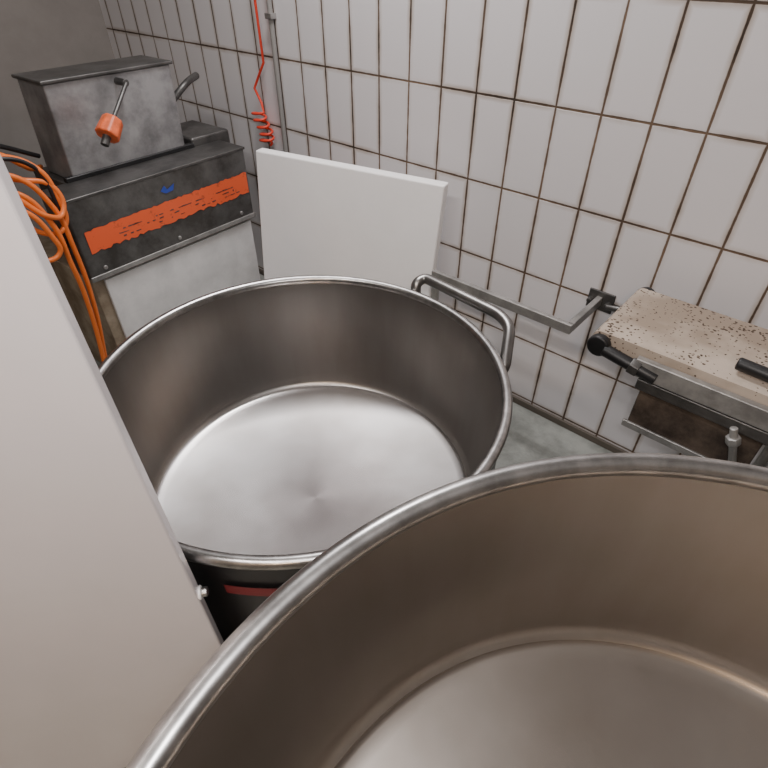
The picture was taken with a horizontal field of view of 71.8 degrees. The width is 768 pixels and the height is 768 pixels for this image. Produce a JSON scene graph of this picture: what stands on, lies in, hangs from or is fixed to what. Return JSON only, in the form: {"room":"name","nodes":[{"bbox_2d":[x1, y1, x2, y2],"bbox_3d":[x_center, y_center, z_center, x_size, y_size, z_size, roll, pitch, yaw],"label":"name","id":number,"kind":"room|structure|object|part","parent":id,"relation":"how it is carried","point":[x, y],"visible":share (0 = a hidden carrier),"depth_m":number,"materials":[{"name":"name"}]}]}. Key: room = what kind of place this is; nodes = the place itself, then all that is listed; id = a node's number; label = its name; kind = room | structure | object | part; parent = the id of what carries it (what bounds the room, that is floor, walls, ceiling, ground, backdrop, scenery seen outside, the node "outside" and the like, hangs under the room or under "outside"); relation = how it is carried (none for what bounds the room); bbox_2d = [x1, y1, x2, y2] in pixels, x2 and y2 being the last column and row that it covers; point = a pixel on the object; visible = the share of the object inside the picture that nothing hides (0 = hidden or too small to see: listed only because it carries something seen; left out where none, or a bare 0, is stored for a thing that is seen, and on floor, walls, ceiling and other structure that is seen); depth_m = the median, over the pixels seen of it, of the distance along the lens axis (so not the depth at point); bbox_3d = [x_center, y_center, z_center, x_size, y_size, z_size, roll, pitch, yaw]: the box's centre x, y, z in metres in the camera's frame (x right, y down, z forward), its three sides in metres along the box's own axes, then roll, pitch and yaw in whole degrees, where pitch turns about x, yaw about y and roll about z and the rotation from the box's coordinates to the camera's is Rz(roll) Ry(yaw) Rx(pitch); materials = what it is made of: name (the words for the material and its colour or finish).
{"room":"commercial kitchen","nodes":[
{"label":"commercial kitchen","id":0,"kind":"room"},
{"bbox_2d":[0,0,114,230],"bbox_3d":[-2.878,-1.306,1.867,0.121,2.700,3.998,30,48,30],"label":"wall","id":1,"kind":"structure","parent":0,"point":[35,35],"depth_m":2.88,"materials":[{"name":"grey paint"}]},
{"bbox_2d":[94,273,612,767],"bbox_3d":[-0.548,1.139,1.132,6.440,0.100,4.118,30,48,30],"label":"floor","id":2,"kind":"structure","parent":0,"point":[531,436],"depth_m":2.13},
{"bbox_2d":[0,155,223,767],"bbox_3d":[-0.752,0.217,0.675,0.914,1.888,0.030,-8,41,-8],"label":"panel","id":3,"kind":"object","parent":2,"relation":"on","point":[105,618],"visible":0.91,"depth_m":0.77,"materials":[{"name":"pale grey-beige painted enamel"},{"name":"steel"}]},
{"bbox_2d":[198,585,202,599],"bbox_3d":[-0.312,0.354,0.901,0.005,0.024,0.024,-8,41,-8],"label":"washer","id":4,"kind":"object","parent":3,"relation":"in","point":[200,589],"depth_m":0.89,"materials":[{"name":"silver metal"}]},
{"bbox_2d":[11,55,259,362],"bbox_3d":[-1.066,-0.745,2.372,0.618,1.192,0.866,27,47,28],"label":"machine","id":5,"kind":"object","parent":2,"relation":"on","point":[160,210],"visible":0.75,"depth_m":2.08,"materials":[{"name":"grey metal"}]},
{"bbox_2d":[0,144,106,361],"bbox_3d":[-1.337,-0.336,1.864,0.405,1.197,0.699,27,47,28],"label":"cables","id":6,"kind":"object","parent":5,"relation":"attached to","point":[59,207],"visible":0.8,"depth_m":1.76,"materials":[{"name":"orange rubber"}]},
{"bbox_3d":[-0.961,-0.897,1.862,0.080,0.098,0.097,14,42,16],"label":"lever knob","id":7,"kind":"part","parent":5,"relation":"part of","materials":[{"name":"orange plastic"}]},
{"bbox_3d":[-0.948,-0.973,1.878,0.014,0.145,0.186,10,41,11],"label":"lever rod","id":8,"kind":"part","parent":5,"relation":"part of","materials":[{"name":"metal"}]},
{"bbox_3d":[-0.853,-0.395,2.419,0.014,0.495,0.730,27,47,28],"label":"white panel","id":9,"kind":"part","parent":5,"relation":"part of","materials":[{"name":"metal"}]},
{"bbox_3d":[-0.843,-1.225,2.236,0.073,0.124,0.229,20,44,22],"label":"bracket arm","id":10,"kind":"part","parent":5,"relation":"part of","materials":[{"name":"metal"}]},
{"bbox_2d":[98,274,514,641],"bbox_3d":[-0.178,0.257,1.490,1.041,0.788,0.997,0,40,0],"label":"mixing bowl","id":11,"kind":"object","parent":2,"relation":"on","point":[268,421],"visible":0.69,"depth_m":1.60,"materials":[{"name":"silver metal"}]},
{"bbox_3d":[0.232,-0.182,1.484,0.120,0.110,0.425,-22,45,-24],"label":"handle","id":12,"kind":"part","parent":11,"relation":"part of","materials":[{"name":"metal"}]},
{"bbox_2d":[256,148,448,296],"bbox_3d":[-0.171,-0.442,2.235,0.813,0.905,0.172,18,43,20],"label":"cutting board","id":13,"kind":"object","parent":2,"relation":"on","point":[318,216],"visible":0.5,"depth_m":2.08,"materials":[{"name":"white plastic"}]},
{"bbox_2d":[126,453,767,767],"bbox_3d":[0.265,0.810,0.572,0.965,1.124,0.965,0,40,0],"label":"mixing bowl","id":14,"kind":"object","parent":2,"relation":"on","point":[598,610],"visible":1,"depth_m":0.64,"materials":[{"name":"silver metal"}]},
{"bbox_2d":[587,287,767,467],"bbox_3d":[1.145,0.336,1.396,1.312,0.791,0.389,30,48,30],"label":"conveyor belt","id":15,"kind":"object","parent":2,"relation":"on","point":[702,373],"visible":0.89,"depth_m":1.37,"materials":[{"name":"stone"}]},
{"bbox_3d":[0.639,-0.052,1.382,0.150,0.057,0.034,30,48,30],"label":"tension arm rod","id":16,"kind":"part","parent":15,"relation":"part of","materials":[{"name":"black rubber"}]},
{"bbox_2d":[621,391,762,463],"bbox_3d":[0.885,0.060,1.461,0.419,0.150,0.417,0,40,0],"label":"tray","id":17,"kind":"object","parent":15,"relation":"on","point":[684,429],"depth_m":1.38,"materials":[{"name":"metal"}]},
{"bbox_3d":[1.089,0.226,1.122,1.110,0.032,0.036,30,48,30],"label":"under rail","id":18,"kind":"part","parent":15,"relation":"part of","materials":[{"name":"metal"}]},
{"bbox_3d":[1.089,0.197,1.086,1.160,0.053,0.022,30,48,30],"label":"rail","id":19,"kind":"part","parent":15,"relation":"part of","materials":[{"name":"metal"}]},
{"bbox_3d":[0.851,0.176,1.295,0.072,0.170,0.018,21,44,23],"label":"adjuster rod","id":20,"kind":"part","parent":15,"relation":"part of","materials":[{"name":"metal"}]},
{"bbox_3d":[1.134,0.242,1.586,0.040,0.690,0.040,30,48,30],"label":"leg","id":21,"kind":"part","parent":15,"relation":"part of","materials":[{"name":"metal"}]},
{"bbox_2d":[99,0,767,464],"bbox_3d":[0.774,-0.897,1.381,6.200,2.700,0.121,30,48,30],"label":"wall","id":22,"kind":"structure","parent":0,"point":[619,148],"depth_m":1.77,"materials":[{"name":"white tile"}]},
{"bbox_2d":[251,0,274,145],"bbox_3d":[-0.565,-1.653,2.121,0.120,1.317,0.072,30,48,30],"label":"air hose","id":23,"kind":"object","parent":22,"relation":"attached to","point":[255,1],"visible":1,"depth_m":2.42,"materials":[{"name":"red red-orange plastic"}]},
{"bbox_2d":[264,0,287,152],"bbox_3d":[-0.464,-1.535,2.140,0.040,2.700,0.030,29,48,30],"label":"conduit pipe","id":24,"kind":"object","parent":22,"relation":"attached to","point":[269,15],"visible":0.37,"depth_m":2.28,"materials":[{"name":"grey plastic"}]},
{"bbox_2d":[259,268,628,452],"bbox_3d":[0.731,0.157,2.201,6.200,0.030,0.012,30,48,30],"label":"baseboard","id":25,"kind":"structure","parent":22,"relation":"attached to","point":[517,400],"depth_m":2.18,"materials":[{"name":"grey metal"}]},
{"bbox_2d":[431,269,619,334],"bbox_3d":[0.493,-0.112,2.051,0.636,0.635,0.240,30,48,30],"label":"guard rail","id":26,"kind":"object","parent":22,"relation":"attached to","point":[597,299],"visible":0.77,"depth_m":1.79,"materials":[{"name":"metal"}]},
{"bbox_3d":[0.193,-0.171,2.156,0.030,0.590,0.014,30,48,30],"label":"leg","id":27,"kind":"part","parent":26,"relation":"part of","materials":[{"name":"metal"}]},
{"bbox_3d":[0.743,-0.286,1.818,0.090,0.070,0.008,30,48,30],"label":"wall plate","id":28,"kind":"part","parent":26,"relation":"part of","materials":[{"name":"metal"}]},
{"bbox_2d":[605,304,619,311],"bbox_3d":[0.769,-0.252,1.771,0.058,0.029,0.020,30,48,30],"label":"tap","id":29,"kind":"object","parent":26,"relation":"on","point":[608,307],"depth_m":1.77,"materials":[{"name":"metal"}]}
]}

